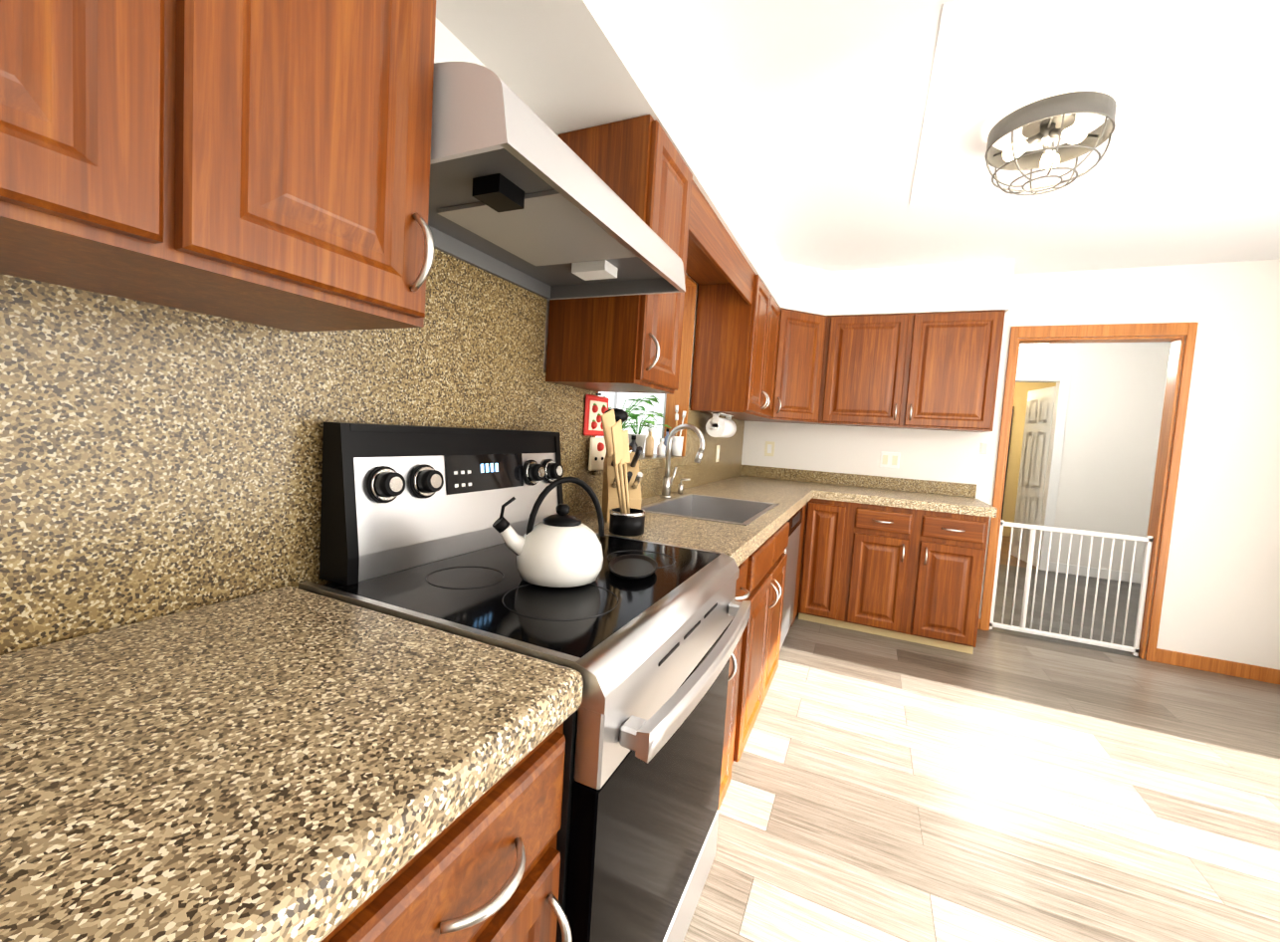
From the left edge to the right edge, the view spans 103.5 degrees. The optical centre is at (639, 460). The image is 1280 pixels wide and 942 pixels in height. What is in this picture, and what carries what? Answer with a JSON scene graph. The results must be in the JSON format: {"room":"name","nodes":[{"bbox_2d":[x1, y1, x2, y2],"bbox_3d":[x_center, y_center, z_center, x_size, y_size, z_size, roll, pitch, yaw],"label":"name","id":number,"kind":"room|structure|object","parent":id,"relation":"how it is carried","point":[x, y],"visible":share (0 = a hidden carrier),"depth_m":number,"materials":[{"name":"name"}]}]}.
{"room":"kitchen","nodes":[
{"label":"kitchen","id":0,"kind":"room"},
{"bbox_2d":[433,17,698,405],"bbox_3d":[-0.220,-0.119,1.986,0.120,2.440,5.140,5,4,24],"label":"wall","id":1,"kind":"structure","parent":0,"point":[450,46],"depth_m":1.20,"materials":[{"name":"white paint"}]},
{"bbox_2d":[0,0,435,332],"bbox_3d":[-0.571,-0.584,0.486,0.370,0.758,0.707,5,4,24],"label":"upper cabinet","id":2,"kind":"object","parent":1,"relation":"attached to","point":[265,162],"visible":1,"depth_m":0.54,"materials":[{"name":"brown wood"}]},
{"bbox_2d":[0,247,744,654],"bbox_3d":[-0.041,-0.053,2.235,0.012,1.100,4.300,5,4,24],"label":"backsplash","id":3,"kind":"structure","parent":1,"relation":"attached to","point":[157,461],"depth_m":0.79,"materials":[{"name":"stone"}]},
{"bbox_2d":[583,393,609,470],"bbox_3d":[-0.153,-0.110,1.901,0.046,0.291,0.170,5,4,24],"label":"pot holder","id":4,"kind":"object","parent":3,"relation":"hanging from","point":[595,407],"visible":0.83,"depth_m":1.88,"materials":[{"name":"red fabric"}]},
{"bbox_2d":[715,444,719,461],"bbox_3d":[0.541,-0.052,3.499,0.008,0.118,0.075,5,4,24],"label":"outlet","id":5,"kind":"object","parent":3,"relation":"attached to","point":[718,454],"visible":1,"depth_m":3.48,"materials":[{"name":"beige plastic"}]},
{"bbox_2d":[427,61,685,299],"bbox_3d":[-0.232,-0.547,1.141,0.455,0.143,0.758,5,4,24],"label":"range hood","id":6,"kind":"object","parent":1,"relation":"attached to","point":[523,194],"visible":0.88,"depth_m":0.99,"materials":[{"name":"silver metal"}]},
{"bbox_2d":[545,114,692,394],"bbox_3d":[-0.039,-0.621,1.658,0.370,0.758,0.338,5,4,24],"label":"upper cabinet","id":7,"kind":"object","parent":1,"relation":"attached to","point":[638,166],"visible":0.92,"depth_m":1.52,"materials":[{"name":"brown wood"}]},
{"bbox_2d":[591,452,687,474],"bbox_3d":[-0.170,-0.006,2.499,0.490,0.050,1.069,5,4,24],"label":"window sill","id":8,"kind":"structure","parent":1,"relation":"attached to","point":[655,461],"depth_m":2.49,"materials":[{"name":"stone"}]},
{"bbox_2d":[629,434,638,451],"bbox_3d":[-0.064,-0.083,2.328,0.110,0.134,0.040,2,4,-21],"label":"bottle","id":9,"kind":"object","parent":8,"relation":"on","point":[634,446],"depth_m":2.33,"materials":[{"name":"grey"}]},
{"bbox_2d":[602,395,666,436],"bbox_3d":[-0.105,-0.181,2.483,0.453,0.304,0.507,5,4,24],"label":"potted plant","id":10,"kind":"object","parent":8,"relation":"on","point":[628,409],"visible":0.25,"depth_m":2.48,"materials":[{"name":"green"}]},
{"bbox_2d":[623,411,670,453],"bbox_3d":[-0.011,-0.161,2.816,0.424,0.236,0.408,5,4,24],"label":"potted plant","id":11,"kind":"object","parent":8,"relation":"on","point":[640,439],"visible":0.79,"depth_m":2.79,"materials":[{"name":"white"}]},
{"bbox_2d":[670,405,686,455],"bbox_3d":[0.214,-0.173,2.836,0.076,0.285,0.080,5,4,24],"label":"brush holder","id":12,"kind":"object","parent":8,"relation":"on","point":[677,445],"visible":0.9,"depth_m":2.81,"materials":[{"name":"white ceramic"}]},
{"bbox_2d":[593,273,696,455],"bbox_3d":[-0.146,-0.505,2.473,0.472,0.990,1.069,5,4,24],"label":"window","id":13,"kind":"structure","parent":1,"relation":"in","point":[680,396],"depth_m":2.86,"materials":[{"name":"brown wood"}]},
{"bbox_2d":[690,272,780,419],"bbox_3d":[0.644,-0.668,3.162,0.370,0.758,0.782,5,4,24],"label":"upper cabinet","id":14,"kind":"object","parent":1,"relation":"attached to","point":[736,353],"visible":1,"depth_m":2.84,"materials":[{"name":"brown wood"}]},
{"bbox_2d":[705,412,736,437],"bbox_3d":[0.508,-0.220,3.129,0.120,0.146,0.304,5,4,24],"label":"paper towel holder","id":15,"kind":"object","parent":14,"relation":"attached to","point":[718,426],"visible":1,"depth_m":3.01,"materials":[{"name":"white"}]},
{"bbox_2d":[731,308,826,424],"bbox_3d":[1.033,-0.679,3.739,0.602,0.758,0.614,5,4,24],"label":"upper cabinet","id":16,"kind":"object","parent":1,"relation":"attached to","point":[799,360],"visible":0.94,"depth_m":3.52,"materials":[{"name":"brown wood"}]},
{"bbox_2d":[435,0,1015,316],"bbox_3d":[0.668,-1.107,1.551,1.690,0.308,4.900,5,4,24],"label":"soffit","id":17,"kind":"structure","parent":0,"point":[557,67],"depth_m":1.48,"materials":[{"name":"white paint"}]},
{"bbox_2d":[685,180,754,304],"bbox_3d":[0.248,-0.934,2.304,0.310,0.175,1.091,5,4,24],"label":"valance","id":18,"kind":"object","parent":17,"relation":"attached to","point":[715,255],"visible":0.48,"depth_m":2.26,"materials":[{"name":"brown wood"}]},
{"bbox_2d":[662,0,1279,343],"bbox_3d":[2.576,-1.277,3.415,3.840,0.054,10.120,5,4,24],"label":"ceiling","id":19,"kind":"structure","parent":0,"point":[819,106],"depth_m":1.85,"materials":[{"name":"white paint"}]},
{"bbox_2d":[1019,343,1050,349],"bbox_3d":[3.552,-1.141,4.526,0.216,0.234,0.216,5,4,24],"label":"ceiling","id":20,"kind":"structure","parent":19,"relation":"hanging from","point":[1032,345],"depth_m":4.56,"materials":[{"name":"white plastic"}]},
{"bbox_2d":[984,91,1116,195],"bbox_3d":[1.461,-1.113,1.817,0.366,0.228,0.366,5,4,24],"label":"ceiling light","id":21,"kind":"object","parent":19,"relation":"attached to","point":[1045,122],"visible":1,"depth_m":1.78,"materials":[{"name":"silver metal"}]},
{"bbox_2d":[682,535,1279,941],"bbox_3d":[2.446,1.190,3.618,3.600,0.030,10.000,5,4,24],"label":"floor","id":22,"kind":"structure","parent":0,"point":[996,786],"depth_m":1.83,"materials":[{"name":"brown wood"}]},
{"bbox_2d":[321,722,572,941],"bbox_3d":[-0.522,0.745,0.505,0.660,0.858,0.707,5,4,24],"label":"base cabinet","id":23,"kind":"object","parent":22,"relation":"on","point":[485,866],"visible":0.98,"depth_m":0.54,"materials":[{"name":"brown wood"}]},
{"bbox_2d":[0,586,583,941],"bbox_3d":[-0.505,0.288,0.483,0.634,0.055,0.706,5,4,24],"label":"countertop","id":24,"kind":"structure","parent":23,"relation":"on","point":[288,763],"depth_m":0.46,"materials":[{"name":"stone"}]},
{"bbox_2d":[298,422,750,941],"bbox_3d":[-0.170,0.550,1.149,0.706,1.214,0.761,5,4,24],"label":"range","id":25,"kind":"object","parent":22,"relation":"on","point":[410,517],"visible":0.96,"depth_m":0.95,"materials":[{"name":"grey metal"}]},
{"bbox_2d":[492,475,604,587],"bbox_3d":[-0.170,0.137,1.038,0.188,0.213,0.197,5,4,24],"label":"kettle","id":26,"kind":"object","parent":25,"relation":"on","point":[562,548],"visible":1,"depth_m":0.99,"materials":[{"name":"white metal"}]},
{"bbox_2d":[608,553,657,579],"bbox_3d":[-0.015,0.241,1.146,0.126,0.012,0.192,5,4,24],"label":"spoon rest","id":27,"kind":"object","parent":25,"relation":"on","point":[633,566],"visible":0.98,"depth_m":1.15,"materials":[{"name":"black ceramic"}]},
{"bbox_2d":[717,548,757,810],"bbox_3d":[-0.002,0.706,1.698,0.621,0.858,0.353,5,4,24],"label":"base cabinet","id":28,"kind":"object","parent":22,"relation":"on","point":[739,670],"depth_m":1.67,"materials":[{"name":"brown wood"}]},
{"bbox_2d":[574,475,820,566],"bbox_3d":[0.534,0.282,2.785,0.634,0.196,2.804,5,4,24],"label":"countertop","id":29,"kind":"structure","parent":28,"relation":"on","point":[740,520],"depth_m":2.27,"materials":[{"name":"stone"}]},
{"bbox_2d":[601,445,642,522],"bbox_3d":[-0.060,0.075,1.783,0.115,0.268,0.272,3,3,-11],"label":"knife block","id":30,"kind":"object","parent":29,"relation":"on","point":[610,500],"visible":0.54,"depth_m":1.75,"materials":[{"name":"brown wood"}]},
{"bbox_2d":[601,408,645,536],"bbox_3d":[-0.066,0.034,1.497,0.127,0.382,0.254,5,4,24],"label":"utensil crock","id":31,"kind":"object","parent":29,"relation":"on","point":[625,519],"visible":1,"depth_m":1.51,"materials":[{"name":"black plastic"}]},
{"bbox_2d":[659,424,704,497],"bbox_3d":[0.247,-0.001,2.532,0.212,0.367,0.254,5,4,24],"label":"faucet","id":32,"kind":"object","parent":29,"relation":"on","point":[667,484],"visible":1,"depth_m":2.46,"materials":[{"name":"silver metal"}]},
{"bbox_2d":[741,521,789,753],"bbox_3d":[0.267,0.687,2.290,0.621,0.858,0.949,5,4,24],"label":"base cabinet","id":33,"kind":"object","parent":22,"relation":"on","point":[754,655],"depth_m":2.11,"materials":[{"name":"brown wood"}]},
{"bbox_2d":[779,506,803,649],"bbox_3d":[0.596,0.666,2.994,0.586,0.856,0.598,5,4,24],"label":"dishwasher","id":34,"kind":"object","parent":22,"relation":"on","point":[791,548],"visible":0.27,"depth_m":2.87,"materials":[{"name":"grey metal"}]},
{"bbox_2d":[790,503,806,626],"bbox_3d":[0.765,0.651,3.412,0.600,0.858,0.290,5,4,24],"label":"cabinet filler","id":35,"kind":"object","parent":22,"relation":"on","point":[802,523],"visible":0.11,"depth_m":3.31,"materials":[{"name":"brown wood"}]},
{"bbox_2d":[798,497,989,653],"bbox_3d":[1.682,0.706,3.463,1.030,0.858,0.660,5,4,24],"label":"base cabinet","id":36,"kind":"object","parent":22,"relation":"on","point":[910,574],"visible":1,"depth_m":3.19,"materials":[{"name":"brown wood"}]},
{"bbox_2d":[813,483,997,517],"bbox_3d":[1.753,0.253,3.427,0.997,0.055,0.628,5,4,24],"label":"countertop","id":37,"kind":"structure","parent":36,"relation":"on","point":[890,498],"depth_m":3.22,"materials":[{"name":"stone"}]},
{"bbox_2d":[741,258,1279,669],"bbox_3d":[2.370,-0.052,3.569,3.540,2.440,0.120,5,4,24],"label":"wall","id":38,"kind":"structure","parent":0,"point":[1221,596],"depth_m":3.04,"materials":[{"name":"white paint"}]},
{"bbox_2d":[764,440,774,455],"bbox_3d":[1.052,-0.101,4.096,0.075,0.118,0.008,5,4,24],"label":"outlet","id":39,"kind":"object","parent":38,"relation":"attached to","point":[769,449],"visible":1,"depth_m":4.09,"materials":[{"name":"beige plastic"}]},
{"bbox_2d":[740,464,976,497],"bbox_3d":[1.589,0.142,3.854,1.656,0.094,0.018,5,4,24],"label":"backsplash","id":40,"kind":"structure","parent":38,"relation":"attached to","point":[913,485],"depth_m":3.80,"materials":[{"name":"stone"}]},
{"bbox_2d":[879,450,900,468],"bbox_3d":[1.852,-0.009,3.735,0.128,0.118,0.008,5,4,24],"label":"electrical outlet","id":41,"kind":"object","parent":38,"relation":"attached to","point":[890,460],"visible":1,"depth_m":3.73,"materials":[{"name":"white plastic"}]},
{"bbox_2d":[817,310,1005,431],"bbox_3d":[1.835,-0.615,3.511,1.056,0.758,0.370,5,4,24],"label":"upper cabinet","id":42,"kind":"object","parent":38,"relation":"attached to","point":[931,370],"visible":1,"depth_m":3.36,"materials":[{"name":"brown wood"}]},
{"bbox_2d":[979,442,988,453],"bbox_3d":[2.383,-0.088,3.492,0.045,0.075,0.008,5,4,24],"label":"light switch","id":43,"kind":"object","parent":38,"relation":"attached to","point":[983,448],"visible":1,"depth_m":3.49,"materials":[{"name":"white plastic"}]},
{"bbox_2d":[989,519,1153,655],"bbox_3d":[2.842,0.826,3.366,0.806,0.775,0.024,5,4,24],"label":"baby gate","id":44,"kind":"object","parent":38,"relation":"attached to","point":[1135,648],"visible":0.96,"depth_m":3.35,"materials":[{"name":"white metal"}]},
{"bbox_2d":[977,322,1279,684],"bbox_3d":[3.115,0.191,3.229,1.628,2.091,0.138,5,4,24],"label":"door frame","id":45,"kind":"structure","parent":38,"relation":"attached to","point":[1175,333],"depth_m":3.14,"materials":[{"name":"brown wood"}]},
{"bbox_2d":[1002,382,1056,536],"bbox_3d":[5.109,-0.134,7.795,2.400,2.440,0.120,5,4,24],"label":"wall","id":46,"kind":"structure","parent":0,"point":[1021,389],"depth_m":7.51,"materials":[{"name":"beige paint"}]},
{"bbox_2d":[1000,406,1014,519],"bbox_3d":[5.106,0.103,7.688,0.800,1.980,0.089,5,4,24],"label":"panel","id":47,"kind":"object","parent":46,"relation":"attached to","point":[1007,462],"visible":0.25,"depth_m":7.48,"materials":[{"name":"brown wood"}]},
{"bbox_2d":[1015,342,1166,573],"bbox_3d":[4.126,-0.065,5.629,2.340,2.440,0.120,5,4,24],"label":"wall","id":48,"kind":"structure","parent":0,"point":[1117,390],"depth_m":5.24,"materials":[{"name":"white paint"}]},
{"bbox_2d":[1010,386,1056,566],"bbox_3d":[4.556,0.165,5.840,0.139,2.000,0.597,5,4,24],"label":"hall door","id":49,"kind":"structure","parent":48,"relation":"in","point":[1034,453],"depth_m":5.83,"materials":[{"name":"white wood"}]},
{"bbox_2d":[1015,372,1141,583],"bbox_3d":[4.087,0.094,5.575,2.400,2.125,0.018,5,4,24],"label":"door frame","id":50,"kind":"structure","parent":48,"relation":"attached to","point":[1064,379],"depth_m":5.39,"materials":[{"name":"white"}]},
{"bbox_2d":[1138,341,1171,582],"bbox_3d":[5.250,0.039,5.067,0.120,2.440,4.980,5,4,24],"label":"wall","id":51,"kind":"structure","parent":0,"point":[1157,439],"depth_m":5.07,"materials":[{"name":"white paint"}]}
]}

